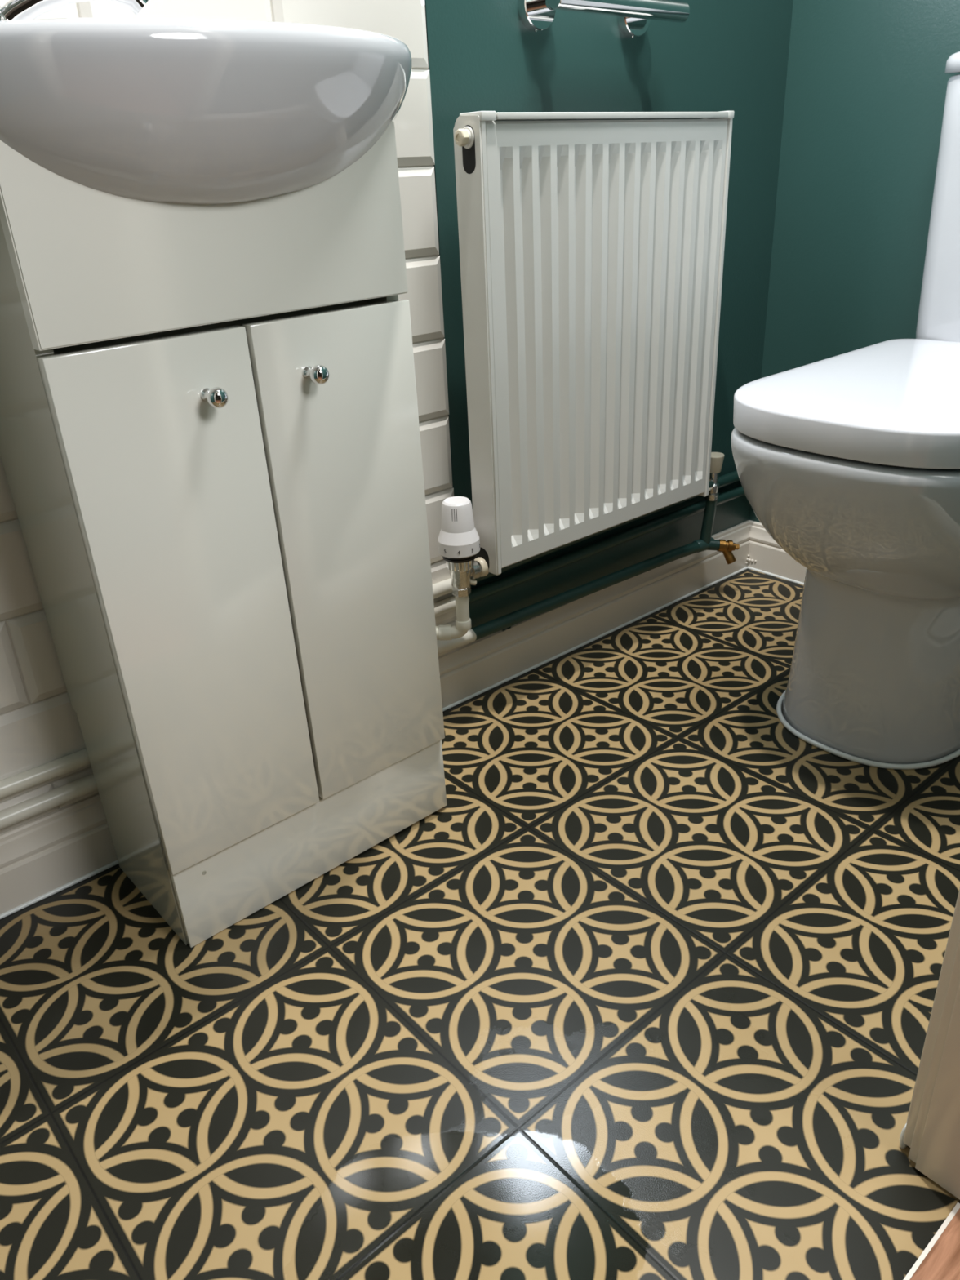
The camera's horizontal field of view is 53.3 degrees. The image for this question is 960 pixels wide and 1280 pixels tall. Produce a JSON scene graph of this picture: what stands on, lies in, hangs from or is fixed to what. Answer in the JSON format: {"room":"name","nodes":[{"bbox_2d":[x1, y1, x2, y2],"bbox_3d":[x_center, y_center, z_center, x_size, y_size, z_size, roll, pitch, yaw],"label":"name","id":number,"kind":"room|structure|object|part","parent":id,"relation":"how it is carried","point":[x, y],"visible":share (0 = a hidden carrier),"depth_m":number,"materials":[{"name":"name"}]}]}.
{"room":"bathroom","nodes":[
{"label":"bathroom","id":0,"kind":"room"},
{"bbox_2d":[0,0,793,835],"bbox_3d":[-0.326,-0.907,1.069,2.500,2.380,0.142,-23,33,-35],"label":"wall","id":1,"kind":"structure","parent":0,"point":[727,55],"depth_m":1.58,"materials":[{"name":"teal paint"}]},
{"bbox_2d":[0,0,456,833],"bbox_3d":[-0.591,-0.360,0.953,1.418,1.311,0.008,-23,33,-35],"label":"wall tiles","id":2,"kind":"structure","parent":1,"relation":"attached to","point":[40,733],"depth_m":1.21,"materials":[{"name":"white tile"}]},
{"bbox_2d":[0,595,471,798],"bbox_3d":[-0.547,0.166,1.165,1.353,0.080,0.089,-23,33,-35],"label":"pipe","id":3,"kind":"object","parent":1,"relation":"attached to","point":[12,784],"visible":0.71,"depth_m":1.22,"materials":[{"name":"beige paint"}]},
{"bbox_2d":[438,624,452,640],"bbox_3d":[-0.056,-0.012,1.540,0.020,0.025,0.025,0,26,5],"label":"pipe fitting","id":4,"kind":"object","parent":3,"relation":"attached to","point":[445,631],"depth_m":1.53,"materials":[{"name":"beige paint"}]},
{"bbox_2d":[455,617,471,631],"bbox_3d":[-0.027,-0.026,1.531,0.026,0.016,0.026,-23,33,-35],"label":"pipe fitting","id":5,"kind":"object","parent":3,"relation":"attached to","point":[462,624],"depth_m":1.52,"materials":[{"name":"beige paint"}]},
{"bbox_2d":[0,539,719,829],"bbox_3d":[-0.294,0.111,1.413,2.054,0.041,0.043,-22,32,-34],"label":"pipe","id":6,"kind":"object","parent":1,"relation":"attached to","point":[30,807],"visible":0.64,"depth_m":1.65,"materials":[{"name":"white paint"}]},
{"bbox_2d":[692,499,717,552],"bbox_3d":[0.464,-0.236,1.954,0.048,0.118,0.042,-23,33,-35],"label":"pipe","id":7,"kind":"object","parent":6,"relation":"attached to","point":[705,538],"visible":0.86,"depth_m":1.95,"materials":[{"name":"green metal"}]},
{"bbox_2d":[705,452,724,501],"bbox_3d":[0.434,-0.312,1.877,0.114,0.091,0.037,-23,33,-35],"label":"valve","id":8,"kind":"object","parent":7,"relation":"on","point":[717,458],"visible":0.56,"depth_m":1.88,"materials":[{"name":"beige plastic"}]},
{"bbox_2d":[716,539,739,564],"bbox_3d":[0.513,-0.184,1.984,0.046,0.051,0.032,6,27,17],"label":"valve","id":9,"kind":"object","parent":6,"relation":"attached to","point":[726,548],"visible":0.99,"depth_m":1.97,"materials":[{"name":"gold metal"}]},
{"bbox_3d":[0.514,-0.178,1.982,0.036,0.042,0.019,15,31,32],"label":"hose spout","id":10,"kind":"part","parent":9,"relation":"part of","materials":[{"name":"gold metal"}]},
{"bbox_2d":[0,520,750,914],"bbox_3d":[-0.240,0.143,1.506,2.262,0.106,0.018,-23,33,-35],"label":"baseboard","id":11,"kind":"structure","parent":1,"relation":"attached to","point":[39,856],"depth_m":1.70,"materials":[{"name":"white wood"}]},
{"bbox_2d":[0,566,804,919],"bbox_3d":[0.065,0.335,1.202,2.248,0.007,0.926,-23,33,-35],"label":"trim","id":12,"kind":"structure","parent":1,"relation":"attached to","point":[114,863],"depth_m":1.76,"materials":[{"name":"white plastic"}]},
{"bbox_2d":[432,470,739,599],"bbox_3d":[0.131,-0.170,1.711,1.255,0.029,0.025,-23,33,-35],"label":"pipe","id":13,"kind":"object","parent":1,"relation":"attached to","point":[445,587],"visible":0.17,"depth_m":1.70,"materials":[{"name":"white paint"}]},
{"bbox_2d":[433,484,745,617],"bbox_3d":[0.132,-0.138,1.726,1.255,0.025,0.025,-23,33,-35],"label":"pipe","id":14,"kind":"object","parent":1,"relation":"attached to","point":[446,605],"visible":0.45,"depth_m":1.75,"materials":[{"name":"white paint"}]},
{"bbox_2d":[453,111,733,575],"bbox_3d":[0.173,-0.485,1.547,0.556,0.642,0.120,-23,33,-35],"label":"radiator","id":15,"kind":"object","parent":1,"relation":"attached to","point":[592,244],"visible":0.96,"depth_m":1.47,"materials":[{"name":"white metal"}]},
{"bbox_2d":[437,496,488,597],"bbox_3d":[-0.027,-0.143,1.478,0.078,0.155,0.065,-23,33,-35],"label":"valve","id":16,"kind":"object","parent":15,"relation":"attached to","point":[458,540],"visible":1,"depth_m":1.45,"materials":[{"name":"white plastic"}]},
{"bbox_3d":[-0.001,-0.394,1.378,0.008,0.636,0.054,-23,33,-35],"label":"panel","id":17,"kind":"part","parent":15,"relation":"part of","materials":[{"name":"white metal"}]},
{"bbox_2d":[495,111,728,120],"bbox_3d":[0.191,-0.762,1.393,0.494,0.008,0.054,-23,33,-35],"label":"grille","id":18,"kind":"object","parent":15,"relation":"attached to","point":[504,116],"depth_m":1.36,"materials":[{"name":"white metal"}]},
{"bbox_3d":[0.398,-0.564,1.684,0.008,0.636,0.054,-23,33,-35],"label":"panel","id":19,"kind":"part","parent":15,"relation":"part of","materials":[{"name":"white metal"}]},
{"bbox_2d":[517,0,689,38],"bbox_3d":[0.186,-0.924,1.399,0.294,0.064,0.072,-23,33,-35],"label":"towel bar","id":20,"kind":"object","parent":1,"relation":"attached to","point":[633,16],"visible":1,"depth_m":1.37,"materials":[{"name":"silver metal"}]},
{"bbox_3d":[0.101,-0.887,1.330,0.021,0.021,0.046,-23,33,-35],"label":"post","id":21,"kind":"part","parent":20,"relation":"part of","materials":[{"name":"silver metal"}]},
{"bbox_2d":[0,568,959,1279],"bbox_3d":[0.527,0.756,0.359,3.100,0.052,3.200,-23,33,-35],"label":"floor","id":22,"kind":"structure","parent":0,"point":[650,993],"depth_m":1.04,"materials":[{"name":"tile"}]},
{"bbox_2d":[0,121,446,947],"bbox_3d":[-0.285,-0.111,1.145,0.408,0.878,0.268,-24,33,-35],"label":"vanity unit","id":23,"kind":"object","parent":22,"relation":"on","point":[211,455],"visible":0.98,"depth_m":1.03,"materials":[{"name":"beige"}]},
{"bbox_3d":[-0.300,-0.024,1.034,0.200,0.581,0.018,-24,33,-35],"label":"door","id":24,"kind":"part","parent":23,"relation":"part of","materials":[{"name":"white paint"}]},
{"bbox_3d":[-0.242,-0.399,0.921,0.406,0.169,0.018,-24,33,-35],"label":"fascia panel","id":25,"kind":"part","parent":23,"relation":"part of","materials":[{"name":"white laminate"}]},
{"bbox_2d":[0,17,412,204],"bbox_3d":[-0.290,-0.498,0.926,0.541,0.138,0.334,-24,33,-35],"label":"basin","id":26,"kind":"object","parent":23,"relation":"in","point":[170,110],"visible":0.91,"depth_m":0.80,"materials":[{"name":"grey ceramic"}]},
{"bbox_2d":[0,0,148,20],"bbox_3d":[-0.362,-0.567,0.794,0.164,0.116,0.048,-14,28,-22],"label":"tap","id":27,"kind":"object","parent":26,"relation":"attached to","point":[12,10],"visible":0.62,"depth_m":0.80,"materials":[{"name":"silver metal"}]},
{"bbox_2d":[0,4,8,20],"bbox_3d":[-0.414,-0.556,0.771,0.048,0.110,0.048,-23,33,-35],"label":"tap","id":28,"kind":"object","parent":27,"relation":"on","point":[3,9],"depth_m":0.79,"materials":[{"name":"silver metal"}]},
{"bbox_3d":[-0.261,-0.239,0.939,0.021,0.021,0.032,-24,33,-35],"label":"knob","id":29,"kind":"part","parent":23,"relation":"part of","materials":[{"name":"silver metal"}]},
{"bbox_3d":[-0.172,-0.280,1.006,0.021,0.021,0.032,-24,33,-35],"label":"knob","id":30,"kind":"part","parent":23,"relation":"part of","materials":[{"name":"silver metal"}]},
{"bbox_3d":[-0.145,-0.092,1.151,0.201,0.581,0.018,-24,33,-35],"label":"door","id":31,"kind":"part","parent":23,"relation":"part of","materials":[{"name":"white paint"}]},
{"bbox_2d":[730,51,959,769],"bbox_3d":[0.681,-0.327,1.391,0.702,0.970,0.420,-23,33,-35],"label":"toilet","id":32,"kind":"object","parent":22,"relation":"on","point":[850,461],"visible":1,"depth_m":1.33,"materials":[{"name":"grey ceramic"}]},
{"bbox_3d":[0.637,-0.344,1.340,0.588,0.047,0.420,-23,33,-35],"label":"lid","id":33,"kind":"part","parent":32,"relation":"part of","materials":[{"name":"white plastic"}]},
{"bbox_3d":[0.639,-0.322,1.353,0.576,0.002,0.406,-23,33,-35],"label":"seat","id":34,"kind":"part","parent":32,"relation":"part of","materials":[{"name":"white plastic"}]},
{"bbox_3d":[0.872,-0.834,1.347,0.139,0.030,0.419,-23,33,-35],"label":"cistern lid","id":35,"kind":"part","parent":32,"relation":"part of","materials":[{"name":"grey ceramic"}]},
{"bbox_2d":[899,1123,907,1148],"bbox_3d":[0.395,0.461,0.888,0.013,0.035,0.009,-23,33,-35],"label":"trim","id":36,"kind":"structure","parent":22,"relation":"on","point":[902,1145],"depth_m":0.89,"materials":[{"name":"white plastic"}]},
{"bbox_2d":[903,1202,959,1279],"bbox_3d":[0.102,0.650,0.604,0.852,0.042,0.004,-23,33,-35],"label":"trim","id":37,"kind":"structure","parent":22,"relation":"on","point":[956,1208],"depth_m":0.81,"materials":[{"name":"white paint"}]},
{"bbox_2d":[749,0,959,522],"bbox_3d":[0.999,-1.081,1.293,0.138,2.380,1.190,-23,33,-35],"label":"wall","id":38,"kind":"structure","parent":0,"point":[866,81],"depth_m":1.72,"materials":[{"name":"teal paint"}]},
{"bbox_2d":[745,554,756,564],"bbox_3d":[0.609,-0.179,2.147,0.012,0.022,0.025,-23,33,-35],"label":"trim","id":39,"kind":"structure","parent":38,"relation":"attached to","point":[747,559],"depth_m":2.15,"materials":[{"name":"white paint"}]},
{"bbox_2d":[747,520,805,582],"bbox_3d":[0.914,-0.071,1.828,0.018,0.106,0.962,-23,33,-35],"label":"baseboard","id":40,"kind":"structure","parent":38,"relation":"attached to","point":[770,557],"depth_m":2.11,"materials":[{"name":"white paint"}]},
{"bbox_3d":[0.817,-0.750,0.640,1.100,2.380,0.128,-23,33,-35],"label":"wall","id":41,"kind":"structure","parent":0,"visible":0},
{"bbox_2d":[903,888,959,1163],"bbox_3d":[0.369,-0.472,0.440,0.068,2.085,0.026,-23,33,-35],"label":"trim","id":42,"kind":"structure","parent":41,"relation":"attached to","point":[948,981],"depth_m":0.81,"materials":[{"name":"white paint"}]},
{"bbox_2d":[915,982,959,1199],"bbox_3d":[0.408,-0.415,0.380,0.028,2.037,0.142,-23,33,-35],"label":"trim","id":43,"kind":"structure","parent":41,"relation":"attached to","point":[938,1158],"depth_m":0.83,"materials":[{"name":"white paint"}]}
]}

